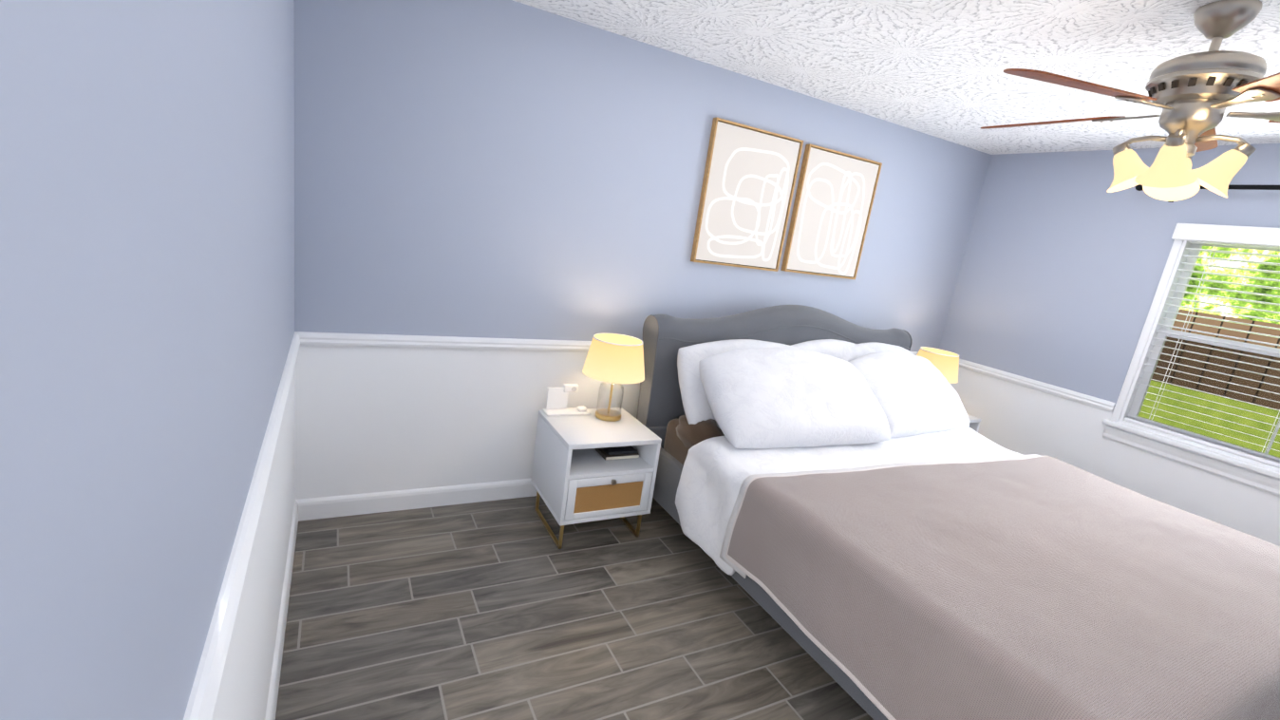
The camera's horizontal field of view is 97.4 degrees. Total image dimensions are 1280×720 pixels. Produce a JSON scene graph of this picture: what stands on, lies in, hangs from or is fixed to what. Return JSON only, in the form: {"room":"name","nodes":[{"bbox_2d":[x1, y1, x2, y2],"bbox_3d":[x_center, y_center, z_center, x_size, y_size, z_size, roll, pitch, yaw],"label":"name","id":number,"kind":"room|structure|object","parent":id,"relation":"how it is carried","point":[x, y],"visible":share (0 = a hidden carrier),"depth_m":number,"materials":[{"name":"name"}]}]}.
{"room":"bedroom","nodes":[
{"label":"bedroom","id":0,"kind":"room"},
{"bbox_2d":[0,0,294,719],"bbox_3d":[-0.664,0.077,0.768,0.120,2.440,3.705,1,15,-28],"label":"wall","id":1,"kind":"structure","parent":0,"point":[146,240],"depth_m":0.51,"materials":[{"name":"paint"}]},
{"bbox_2d":[183,331,304,719],"bbox_3d":[-0.701,0.819,0.966,0.022,0.911,3.675,1,15,-28],"label":"baseboard","id":2,"kind":"structure","parent":1,"relation":"attached to","point":[202,698],"depth_m":1.08,"materials":[{"name":"white wood"}]},
{"bbox_2d":[275,495,873,719],"bbox_3d":[1.170,1.307,2.145,4.690,0.050,3.945,1,15,-28],"label":"floor","id":3,"kind":"structure","parent":0,"point":[507,609],"depth_m":2.19,"materials":[{"name":"tile"}]},
{"bbox_2d":[530,407,661,548],"bbox_3d":[-0.244,0.600,2.916,0.490,0.560,0.487,1,15,-28],"label":"nightstand","id":4,"kind":"object","parent":3,"relation":"on","point":[591,467],"visible":0.98,"depth_m":2.77,"materials":[{"name":"white wood"}]},
{"bbox_2d":[542,384,590,415],"bbox_3d":[-0.377,0.208,2.942,0.240,0.145,0.090,1,15,-28],"label":"stand","id":5,"kind":"object","parent":4,"relation":"on","point":[556,399],"visible":1,"depth_m":2.94,"materials":[{"name":"white plastic"}]},
{"bbox_2d":[582,333,644,421],"bbox_3d":[-0.141,0.096,2.939,0.330,0.427,0.330,1,15,-28],"label":"table lamp","id":6,"kind":"object","parent":4,"relation":"on","point":[615,358],"visible":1,"depth_m":2.81,"materials":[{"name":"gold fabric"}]},
{"bbox_2d":[636,304,1279,719],"bbox_3d":[1.402,0.565,2.645,2.107,1.213,2.410,1,15,-28],"label":"bed","id":7,"kind":"object","parent":3,"relation":"on","point":[872,523],"visible":1,"depth_m":2.09,"materials":[{"name":"grey fabric"}]},
{"bbox_2d":[967,414,981,432],"bbox_3d":[2.116,0.636,4.196,0.490,0.560,0.487,1,15,-28],"label":"nightstand","id":8,"kind":"object","parent":3,"relation":"on","point":[974,423],"visible":0.06,"depth_m":4.08,"materials":[{"name":"white wood"}]},
{"bbox_2d":[916,346,959,383],"bbox_3d":[2.143,0.143,4.129,0.330,0.427,0.330,1,15,-28],"label":"table lamp","id":9,"kind":"object","parent":8,"relation":"on","point":[945,363],"visible":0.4,"depth_m":3.98,"materials":[{"name":"yellow fabric"}]},
{"bbox_2d":[293,0,990,499],"bbox_3d":[0.472,-0.407,3.480,4.690,2.440,0.120,1,15,-28],"label":"wall","id":10,"kind":"structure","parent":0,"point":[491,169],"depth_m":2.76,"materials":[{"name":"paint"}]},
{"bbox_2d":[304,331,918,520],"bbox_3d":[0.398,0.348,3.597,4.450,0.911,0.022,1,15,-28],"label":"baseboard","id":11,"kind":"structure","parent":10,"relation":"attached to","point":[323,507],"depth_m":2.81,"materials":[{"name":"white wood"}]},
{"bbox_2d":[690,117,803,271],"bbox_3d":[0.633,-0.939,3.304,0.635,0.780,0.037,1,15,-28],"label":"canvas art","id":12,"kind":"object","parent":10,"relation":"attached to","point":[747,190],"visible":1,"depth_m":3.28,"materials":[{"name":"beige paper"}]},
{"bbox_2d":[780,144,882,279],"bbox_3d":[1.242,-0.929,3.634,0.642,0.766,0.037,1,15,-28],"label":"canvas art","id":13,"kind":"object","parent":10,"relation":"attached to","point":[833,204],"visible":1,"depth_m":3.61,"materials":[{"name":"beige paper"}]},
{"bbox_2d":[512,0,1279,154],"bbox_3d":[1.519,-1.090,1.571,4.690,0.050,3.945,1,15,-28],"label":"ceiling","id":14,"kind":"structure","parent":0,"point":[934,67],"depth_m":2.45,"materials":[{"name":"white paint"}]},
{"bbox_2d":[980,0,1279,201],"bbox_3d":[1.704,-0.809,1.799,1.274,0.543,1.220,1,15,-28],"label":"ceiling fan","id":15,"kind":"object","parent":14,"relation":"hanging from","point":[1194,96],"visible":1,"depth_m":1.69,"materials":[{"name":"silver metal"}]},
{"bbox_2d":[938,143,1279,545],"bbox_3d":[3.353,0.139,2.947,0.120,2.440,3.705,1,15,-28],"label":"wall","id":16,"kind":"structure","parent":0,"point":[1063,262],"depth_m":3.70,"materials":[{"name":"paint"}]},
{"bbox_2d":[958,357,1115,413],"bbox_3d":[3.182,0.878,3.073,0.040,0.911,3.675,1,15,-28],"label":"chair rail","id":17,"kind":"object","parent":16,"relation":"attached to","point":[1081,398],"depth_m":3.88,"materials":[{"name":"white wood"}]},
{"bbox_2d":[1102,239,1279,496],"bbox_3d":[3.358,0.052,2.867,0.150,1.283,1.370,1,15,-28],"label":"window","id":18,"kind":"structure","parent":16,"relation":"attached to","point":[1244,470],"depth_m":3.29,"materials":[{"name":"white"}]},
{"bbox_2d":[1123,223,1279,467],"bbox_3d":[3.364,-0.036,2.841,0.143,1.190,1.320,1,15,-28],"label":"window blinds","id":19,"kind":"object","parent":16,"relation":"attached to","point":[1251,236],"visible":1,"depth_m":3.12,"materials":[{"name":"white plastic"}]},
{"bbox_2d":[1135,184,1279,202],"bbox_3d":[3.392,-0.784,2.660,0.111,0.102,1.730,1,15,-28],"label":"curtain rod","id":20,"kind":"object","parent":16,"relation":"attached to","point":[1138,187],"visible":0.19,"depth_m":2.96,"materials":[{"name":"black metal"}]},
{"label":"outside","id":21,"kind":"structure","parent":0,"visible":0},
{"bbox_2d":[1138,245,1279,457],"bbox_3d":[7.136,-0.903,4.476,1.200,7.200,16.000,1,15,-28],"label":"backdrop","id":22,"kind":"structure","parent":21,"point":[1258,329],"depth_m":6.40,"materials":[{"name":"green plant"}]}
]}

